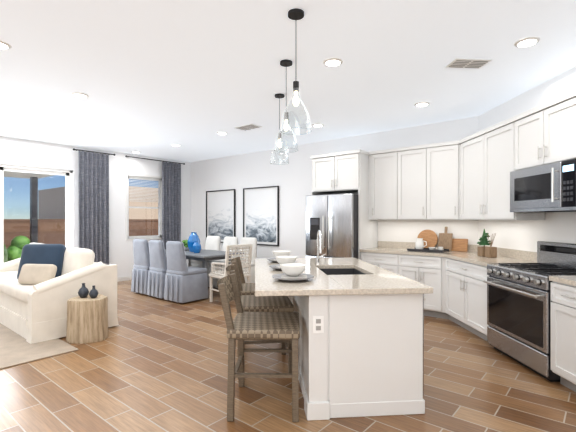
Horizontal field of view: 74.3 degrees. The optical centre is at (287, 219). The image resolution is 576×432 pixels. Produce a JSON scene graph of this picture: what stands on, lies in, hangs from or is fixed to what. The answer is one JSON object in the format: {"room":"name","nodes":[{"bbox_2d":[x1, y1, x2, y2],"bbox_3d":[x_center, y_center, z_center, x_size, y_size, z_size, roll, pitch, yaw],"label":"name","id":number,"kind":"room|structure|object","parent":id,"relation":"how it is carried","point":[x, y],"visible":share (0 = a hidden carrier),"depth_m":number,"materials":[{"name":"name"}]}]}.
{"room":"open-plan kitchen","nodes":[
{"label":"open-plan kitchen","id":0,"kind":"room"},
{"bbox_2d":[0,136,190,277],"bbox_3d":[-5.518,-0.060,6.608,0.150,2.900,9.330,0,0,40],"label":"wall","id":1,"kind":"structure","parent":0,"point":[21,152],"depth_m":8.45,"materials":[{"name":"white paint"}]},
{"bbox_2d":[0,164,72,263],"bbox_3d":[-5.233,0.190,6.937,0.105,2.400,2.400,0,0,40],"label":"window","id":2,"kind":"structure","parent":1,"relation":"in","point":[68,202],"depth_m":7.46,"materials":[{"name":"white"}]},
{"bbox_2d":[73,148,114,263],"bbox_3d":[-4.103,-0.038,8.057,0.148,2.817,0.874,0,0,40],"label":"door curtain","id":3,"kind":"object","parent":1,"relation":"attached to","point":[93,201],"visible":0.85,"depth_m":8.05,"materials":[{"name":"fabric"}]},
{"bbox_2d":[117,276,131,281],"bbox_3d":[-3.470,1.345,8.923,0.012,0.090,2.790,0,0,40],"label":"baseboard","id":4,"kind":"structure","parent":1,"relation":"attached to","point":[124,278],"depth_m":8.62,"materials":[{"name":"white wood"}]},
{"bbox_2d":[125,173,161,239],"bbox_3d":[-3.420,-0.295,9.070,0.140,1.540,1.010,0,0,40],"label":"window","id":5,"kind":"structure","parent":1,"relation":"in","point":[144,178],"depth_m":9.02,"materials":[{"name":"white"}]},
{"bbox_2d":[125,155,184,258],"bbox_3d":[-3.171,-0.038,9.168,0.147,2.817,1.574,0,0,40],"label":"window curtain","id":6,"kind":"object","parent":1,"relation":"attached to","point":[171,201],"visible":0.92,"depth_m":9.46,"materials":[{"name":"fabric"}]},
{"bbox_2d":[0,280,575,431],"bbox_3d":[-1.478,1.440,3.217,10.700,0.100,9.330,0,0,40],"label":"floor","id":7,"kind":"structure","parent":0,"point":[151,364],"depth_m":3.14,"materials":[{"name":"tile"}]},
{"bbox_2d":[0,323,78,368],"bbox_3d":[-4.312,1.382,4.118,3.300,0.012,2.565,0,0,40],"label":"living room rug","id":8,"kind":"object","parent":7,"relation":"on","point":[16,349],"visible":0.75,"depth_m":4.02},
{"bbox_2d":[0,243,118,343],"bbox_3d":[-3.438,0.849,5.338,2.395,1.052,0.988,0,0,40],"label":"sofa","id":9,"kind":"object","parent":8,"relation":"on","point":[40,284],"visible":0.96,"depth_m":4.65,"materials":[{"name":"fabric"}]},
{"bbox_2d":[66,294,107,343],"bbox_3d":[-2.334,1.151,4.426,0.437,0.475,0.428,0,0,40],"label":"table","id":10,"kind":"object","parent":7,"relation":"on","point":[87,319],"visible":0.96,"depth_m":4.28,"materials":[{"name":"brown wood"}]},
{"bbox_2d":[78,283,97,297],"bbox_3d":[-2.334,0.829,4.436,0.227,0.165,0.172,0,0,40],"label":"vases","id":11,"kind":"object","parent":10,"relation":"on","point":[83,292],"visible":1,"depth_m":4.41,"materials":[{"name":"grey ceramic"}]},
{"bbox_2d":[131,239,149,294],"bbox_3d":[-2.614,0.866,7.276,0.523,1.008,0.581,0,0,37],"label":"dining chair","id":12,"kind":"object","parent":7,"relation":"on","point":[140,270],"visible":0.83,"depth_m":7.03,"materials":[{"name":"grey fabric"}]},
{"bbox_2d":[147,240,166,298],"bbox_3d":[-2.184,0.866,6.918,0.541,1.008,0.594,0,0,40],"label":"dining chair","id":13,"kind":"object","parent":7,"relation":"on","point":[157,272],"visible":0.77,"depth_m":6.66,"materials":[{"name":"grey fabric"}]},
{"bbox_2d":[164,241,208,302],"bbox_3d":[-1.755,0.866,6.558,0.541,1.008,0.594,0,0,40],"label":"dining chair","id":14,"kind":"object","parent":7,"relation":"on","point":[184,283],"visible":1,"depth_m":6.34,"materials":[{"name":"grey fabric"}]},
{"bbox_2d":[188,236,220,267],"bbox_3d":[-1.797,0.866,8.250,0.541,1.008,0.594,0,0,40],"label":"dining chair","id":15,"kind":"object","parent":7,"relation":"on","point":[213,242],"visible":0.35,"depth_m":8.29,"materials":[{"name":"white fabric"}]},
{"bbox_2d":[165,249,243,277],"bbox_3d":[-1.852,1.010,7.461,1.870,0.760,0.950,0,0,40],"label":"dining table","id":16,"kind":"object","parent":7,"relation":"on","point":[204,256],"visible":0.19,"depth_m":6.88,"materials":[{"name":"grey wood"}]},
{"bbox_2d":[182,232,200,252],"bbox_3d":[-1.886,0.438,7.457,0.253,0.380,0.841,0,0,-36],"label":"centerpiece","id":17,"kind":"object","parent":16,"relation":"on","point":[192,243],"visible":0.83,"depth_m":7.33,"materials":[{"name":"blue glass"}]},
{"bbox_2d":[208,236,237,287],"bbox_3d":[-1.367,0.866,7.891,0.523,1.008,0.581,0,0,43],"label":"dining chair","id":18,"kind":"object","parent":7,"relation":"on","point":[228,240],"visible":0.19,"depth_m":7.83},
{"bbox_2d":[209,244,252,301],"bbox_3d":[-0.960,0.899,6.375,0.520,0.983,0.564,0,0,-42],"label":"woven chair","id":19,"kind":"object","parent":7,"relation":"on","point":[214,273],"visible":0.67,"depth_m":6.27,"materials":[{"name":"white wood"}]},
{"bbox_2d":[223,237,256,282],"bbox_3d":[-0.939,0.866,7.530,0.541,1.008,0.594,0,0,40],"label":"dining chair","id":20,"kind":"object","parent":7,"relation":"on","point":[249,240],"visible":0.25,"depth_m":7.55,"materials":[{"name":"white fabric"}]},
{"bbox_2d":[231,256,254,294],"bbox_3d":[-0.346,0.919,4.348,0.612,0.945,0.584,0,0,-3],"label":"stool","id":21,"kind":"object","parent":7,"relation":"on","point":[247,288],"visible":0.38,"depth_m":4.28,"materials":[{"name":"brown wood"}]},
{"bbox_2d":[217,273,299,421],"bbox_3d":[-0.219,0.919,2.897,0.612,0.945,0.584,0,0,1],"label":"stool","id":22,"kind":"object","parent":7,"relation":"on","point":[242,326],"visible":1,"depth_m":2.64,"materials":[{"name":"brown wicker"}]},
{"bbox_2d":[226,264,293,372],"bbox_3d":[-0.282,0.919,3.616,0.612,0.945,0.584,0,0,-8],"label":"stool","id":23,"kind":"object","parent":7,"relation":"on","point":[252,303],"visible":0.4,"depth_m":3.39,"materials":[{"name":"wicker"}]},
{"bbox_2d":[306,193,357,258],"bbox_3d":[0.890,0.490,6.521,0.910,1.800,0.866,0,0,40],"label":"fridge","id":24,"kind":"object","parent":7,"relation":"on","point":[333,218],"visible":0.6,"depth_m":6.16,"materials":[{"name":"silver metal"}]},
{"bbox_2d":[294,290,425,420],"bbox_3d":[0.459,0.952,3.669,2.019,0.876,2.019,0,0,40],"label":"kitchen island","id":25,"kind":"object","parent":7,"relation":"on","point":[361,345],"depth_m":2.68,"materials":[{"name":"white painted wood"},{"name":"quartz"}]},
{"bbox_2d":[255,255,395,305],"bbox_3d":[0.089,0.494,3.737,1.933,0.040,2.230,0,0,40],"label":"island countertop","id":26,"kind":"structure","parent":25,"relation":"on","point":[332,276],"depth_m":3.11,"materials":[{"name":"beige stone"}]},
{"bbox_2d":[267,251,290,262],"bbox_3d":[-0.072,0.415,4.270,0.330,0.116,0.330,0,0,40],"label":"place setting","id":27,"kind":"object","parent":26,"relation":"on","point":[281,253],"visible":0.44,"depth_m":4.20,"materials":[{"name":"grey ceramic"}]},
{"bbox_2d":[269,256,296,269],"bbox_3d":[-0.017,0.415,3.632,0.330,0.116,0.330,0,0,40],"label":"place setting","id":28,"kind":"object","parent":26,"relation":"on","point":[285,259],"visible":0.54,"depth_m":3.57,"materials":[{"name":"grey ceramic"}]},
{"bbox_2d":[272,263,313,281],"bbox_3d":[0.039,0.415,2.995,0.330,0.116,0.330,0,0,40],"label":"place setting","id":29,"kind":"object","parent":26,"relation":"on","point":[292,272],"visible":1,"depth_m":2.93,"materials":[{"name":"grey ceramic"}]},
{"bbox_2d":[361,252,403,275],"bbox_3d":[1.622,0.952,6.095,0.702,0.874,0.630,0,0,40],"label":"base cabinet","id":30,"kind":"object","parent":7,"relation":"on","point":[393,262],"depth_m":5.78,"materials":[{"name":"white wood"}]},
{"bbox_2d":[404,252,419,282],"bbox_3d":[2.060,0.952,5.728,0.687,0.874,0.630,0,0,40],"label":"base cabinet","id":31,"kind":"object","parent":7,"relation":"on","point":[411,263],"depth_m":5.54,"materials":[{"name":"white wood"}]},
{"bbox_2d":[420,264,488,340],"bbox_3d":[2.559,0.952,4.781,1.190,0.874,1.440,0,0,40],"label":"base cabinet","id":32,"kind":"object","parent":7,"relation":"on","point":[455,280],"depth_m":4.86,"materials":[{"name":"white wood"}]},
{"bbox_2d":[360,248,471,255],"bbox_3d":[1.960,0.495,5.805,1.593,0.040,0.640,0,0,40],"label":"countertop","id":33,"kind":"structure","parent":32,"relation":"on","point":[414,253],"depth_m":5.53,"materials":[{"name":"beige stone"}]},
{"bbox_2d":[420,252,531,267],"bbox_3d":[2.544,0.495,4.787,1.220,0.040,1.452,0,0,40],"label":"countertop","id":34,"kind":"structure","parent":32,"relation":"on","point":[477,261],"depth_m":4.73,"materials":[{"name":"beige stone"}]},
{"bbox_2d":[407,227,467,252],"bbox_3d":[2.227,0.291,5.664,0.750,0.365,0.440,0,0,40],"label":"tray","id":35,"kind":"object","parent":34,"relation":"on","point":[427,240],"visible":1,"depth_m":5.71,"materials":[{"name":"black wood"}]},
{"bbox_2d":[477,229,496,257],"bbox_3d":[2.539,0.296,4.855,0.260,0.354,0.272,0,0,40],"label":"tree","id":36,"kind":"object","parent":34,"relation":"on","point":[485,251],"visible":1,"depth_m":4.85,"materials":[{"name":"green plant"}]},
{"bbox_2d":[483,241,575,381],"bbox_3d":[2.463,0.812,3.690,0.701,1.155,0.916,0,0,-2],"label":"range","id":37,"kind":"object","parent":7,"relation":"on","point":[518,311],"visible":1,"depth_m":3.63,"materials":[{"name":"silver metal"}]},
{"bbox_2d":[550,320,575,391],"bbox_3d":[2.569,0.952,2.181,1.863,0.874,1.978,0,0,40],"label":"base cabinet","id":38,"kind":"object","parent":7,"relation":"on","point":[562,332],"depth_m":3.08,"materials":[{"name":"white wood"}]},
{"bbox_2d":[549,275,575,323],"bbox_3d":[2.561,0.495,2.180,1.874,0.040,1.989,0,0,40],"label":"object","id":39,"kind":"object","parent":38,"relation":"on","point":[562,288],"depth_m":3.08,"materials":[{"name":"white wood"}]},
{"bbox_2d":[0,0,575,161],"bbox_3d":[-1.478,-1.560,3.217,10.700,0.100,9.330,0,0,40],"label":"ceiling","id":40,"kind":"structure","parent":0,"point":[158,78],"depth_m":3.75,"materials":[{"name":"white paint"}]},
{"bbox_2d":[0,40,11,48],"bbox_3d":[-2.495,-1.504,3.269,0.196,0.012,0.196,0,0,40],"label":"recessed light","id":41,"kind":"object","parent":40,"relation":"in","point":[4,45],"visible":0.98,"depth_m":3.28,"materials":[{"name":"white"}]},
{"bbox_2d":[71,92,88,97],"bbox_3d":[-2.523,-1.504,4.609,0.196,0.012,0.196,0,0,40],"label":"recessed light","id":42,"kind":"object","parent":40,"relation":"in","point":[79,95],"visible":0.94,"depth_m":4.59,"materials":[{"name":"white"}]},
{"bbox_2d":[234,124,261,130],"bbox_3d":[-0.653,-1.503,6.203,0.400,0.013,0.250,0,0,40],"label":"ceiling vent","id":43,"kind":"object","parent":40,"relation":"in","point":[248,127],"visible":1,"depth_m":6.19,"materials":[{"name":"white metal"}]},
{"bbox_2d":[270,93,288,164],"bbox_3d":[-0.102,-1.095,4.609,0.234,0.829,0.234,0,0,40],"label":"pendant light","id":44,"kind":"object","parent":40,"relation":"hanging from","point":[279,95],"visible":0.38,"depth_m":4.59,"materials":[{"name":"black"}]},
{"bbox_2d":[274,59,297,152],"bbox_3d":[-0.018,-1.085,3.642,0.234,0.849,0.234,0,0,40],"label":"pendant light","id":45,"kind":"object","parent":40,"relation":"hanging from","point":[285,63],"visible":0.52,"depth_m":3.62,"materials":[{"name":"black"}]},
{"bbox_2d":[280,8,311,134],"bbox_3d":[0.058,-1.075,2.776,0.234,0.869,0.234,0,0,40],"label":"pendant light","id":46,"kind":"object","parent":40,"relation":"hanging from","point":[295,14],"visible":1,"depth_m":2.76,"materials":[{"name":"black"}]},
{"bbox_2d":[312,123,323,126],"bbox_3d":[0.479,-1.504,6.072,0.196,0.012,0.196,0,0,40],"label":"recessed light","id":47,"kind":"object","parent":40,"relation":"in","point":[317,125],"visible":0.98,"depth_m":6.06,"materials":[{"name":"white"}]},
{"bbox_2d":[323,58,342,65],"bbox_3d":[0.431,-1.504,3.643,0.196,0.012,0.196,0,0,40],"label":"recessed light","id":48,"kind":"object","parent":40,"relation":"in","point":[332,61],"visible":0.92,"depth_m":3.62,"materials":[{"name":"white"}]},
{"bbox_2d":[414,102,429,106],"bbox_3d":[1.752,-1.504,4.968,0.196,0.012,0.196,0,0,40],"label":"recessed light","id":49,"kind":"object","parent":40,"relation":"in","point":[419,104],"visible":0.92,"depth_m":4.95,"materials":[{"name":"white"}]},
{"bbox_2d":[445,58,491,68],"bbox_3d":[1.737,-1.503,3.666,0.360,0.013,0.210,0,0,-5],"label":"ceiling vent","id":50,"kind":"object","parent":40,"relation":"in","point":[467,63],"visible":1,"depth_m":3.65,"materials":[{"name":"white metal"}]},
{"bbox_2d":[514,37,540,47],"bbox_3d":[2.033,-1.504,3.233,0.196,0.012,0.196,0,0,40],"label":"recessed light","id":51,"kind":"object","parent":40,"relation":"in","point":[526,42],"visible":0.96,"depth_m":3.22,"materials":[{"name":"white"}]},
{"bbox_2d":[191,116,478,257],"bbox_3d":[0.196,-0.060,7.805,7.067,2.900,0.150,0,0,40],"label":"wall","id":52,"kind":"structure","parent":0,"point":[292,179],"depth_m":7.86,"materials":[{"name":"white paint"}]},
{"bbox_2d":[206,189,235,242],"bbox_3d":[-1.646,-0.075,9.224,1.060,1.270,0.035,0,0,40],"label":"picture","id":53,"kind":"object","parent":52,"relation":"attached to","point":[221,213],"visible":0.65,"depth_m":9.20,"materials":[{"name":"black"}]},
{"bbox_2d":[243,186,278,245],"bbox_3d":[-0.608,-0.075,8.353,1.070,1.270,0.035,0,0,40],"label":"picture","id":54,"kind":"object","parent":52,"relation":"attached to","point":[261,215],"visible":0.85,"depth_m":8.32,"materials":[{"name":"black"}]},
{"bbox_2d":[310,152,341,193],"bbox_3d":[0.823,-0.800,6.767,0.542,0.640,0.630,0,0,40],"label":"upper cabinet","id":55,"kind":"object","parent":52,"relation":"attached to","point":[324,166],"depth_m":6.53,"materials":[{"name":"white wood"}]},
{"bbox_2d":[338,150,369,193],"bbox_3d":[1.143,-0.800,6.498,0.541,0.640,0.630,0,0,40],"label":"upper cabinet","id":56,"kind":"object","parent":52,"relation":"attached to","point":[353,165],"depth_m":6.22,"materials":[{"name":"white wood"}]},
{"bbox_2d":[366,147,401,221],"bbox_3d":[1.658,-0.557,6.248,0.568,1.125,0.350,0,0,40],"label":"upper cabinet","id":57,"kind":"object","parent":52,"relation":"attached to","point":[384,196],"depth_m":6.11,"materials":[{"name":"white wood"}]},
{"bbox_2d":[402,146,417,219],"bbox_3d":[2.004,-0.557,5.959,0.580,1.125,0.350,0,0,40],"label":"upper cabinet","id":58,"kind":"object","parent":52,"relation":"attached to","point":[409,154],"depth_m":5.84,"materials":[{"name":"white wood"}]},
{"bbox_2d":[376,240,455,251],"bbox_3d":[2.158,0.422,6.045,1.587,0.106,0.018,0,0,40],"label":"backsplash","id":59,"kind":"structure","parent":52,"relation":"attached to","point":[381,243],"depth_m":6.33,"materials":[{"name":"beige stone"}]},
{"bbox_2d":[418,143,437,219],"bbox_3d":[2.378,-0.557,5.604,0.695,1.125,0.411,0,0,40],"label":"upper cabinet","id":60,"kind":"object","parent":52,"relation":"attached to","point":[427,153],"depth_m":5.66,"materials":[{"name":"white wood"}]},
{"bbox_2d":[479,66,575,212],"bbox_3d":[2.929,-0.060,3.144,0.150,2.900,5.200,0,0,-2],"label":"wall","id":61,"kind":"structure","parent":0,"point":[563,83],"depth_m":4.38,"materials":[{"name":"white paint"}]},
{"bbox_2d":[438,124,544,219],"bbox_3d":[2.667,-0.557,4.811,1.068,1.125,1.257,0,0,40],"label":"upper cabinet","id":62,"kind":"object","parent":61,"relation":"attached to","point":[467,178],"depth_m":4.97,"materials":[{"name":"white wood"}]},
{"bbox_2d":[456,220,531,251],"bbox_3d":[2.794,0.190,4.852,0.920,0.360,1.028,0,0,40],"label":"backsplash","id":63,"kind":"structure","parent":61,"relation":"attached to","point":[511,235],"depth_m":4.98,"materials":[{"name":"white"}]},
{"bbox_2d":[498,94,565,171],"bbox_3d":[2.661,-0.823,3.696,0.870,0.595,0.914,0,0,40],"label":"upper cabinet","id":64,"kind":"object","parent":61,"relation":"attached to","point":[536,136],"depth_m":3.82,"materials":[{"name":"white wood"}]},
{"bbox_2d":[510,159,575,211],"bbox_3d":[2.606,-0.300,3.694,0.445,0.440,0.914,0,0,-2],"label":"microwave","id":65,"kind":"object","parent":64,"relation":"attached to","point":[551,187],"visible":1,"depth_m":3.60,"materials":[{"name":"silver metal"}]},
{"bbox_2d":[566,90,575,159],"bbox_3d":[2.709,-0.557,2.187,1.657,1.125,1.794,0,0,40],"label":"upper cabinet","id":66,"kind":"object","parent":61,"relation":"attached to","point":[571,96],"depth_m":3.36,"materials":[{"name":"white wood"}]},
{"bbox_2d":[532,220,575,262],"bbox_3d":[2.831,0.700,3.701,0.623,1.380,0.696,0,0,40],"label":"backsplash","id":67,"kind":"structure","parent":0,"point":[564,231],"depth_m":4.05,"materials":[{"name":"white"}]},
{"label":"outside","id":68,"kind":"structure","parent":0,"visible":0},
{"bbox_3d":[-16.989,1.460,17.519,31.450,0.100,55.000,0,0,40],"label":"ground","id":69,"kind":"structure","parent":68,"visible":0},
{"bbox_2d":[4,236,29,262],"bbox_3d":[-8.589,0.436,9.096,1.597,2.083,10.464,0,0,40],"label":"shrubs","id":70,"kind":"object","parent":69,"relation":"on","point":[20,243],"depth_m":10.27,"materials":[{"name":"green plant"}]},
{"bbox_2d":[4,171,53,242],"bbox_3d":[-7.216,0.070,7.393,3.440,2.680,5.050,0,0,40],"label":"patio cover","id":71,"kind":"object","parent":69,"relation":"on","point":[34,207],"depth_m":9.90,"materials":[{"name":"white"}]},
{"bbox_2d":[4,219,157,248],"bbox_3d":[-8.850,0.700,10.689,0.240,1.420,45.000,0,0,40],"label":"fence","id":72,"kind":"object","parent":69,"relation":"on","point":[42,229],"depth_m":12.08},
{"bbox_2d":[38,186,157,218],"bbox_3d":[-8.668,-0.300,30.118,8.000,3.420,17.000,0,0,40],"label":"neighbor house","id":73,"kind":"structure","parent":69,"relation":"on","point":[43,204],"depth_m":23.91,"materials":[{"name":"beige paint"}]}
]}

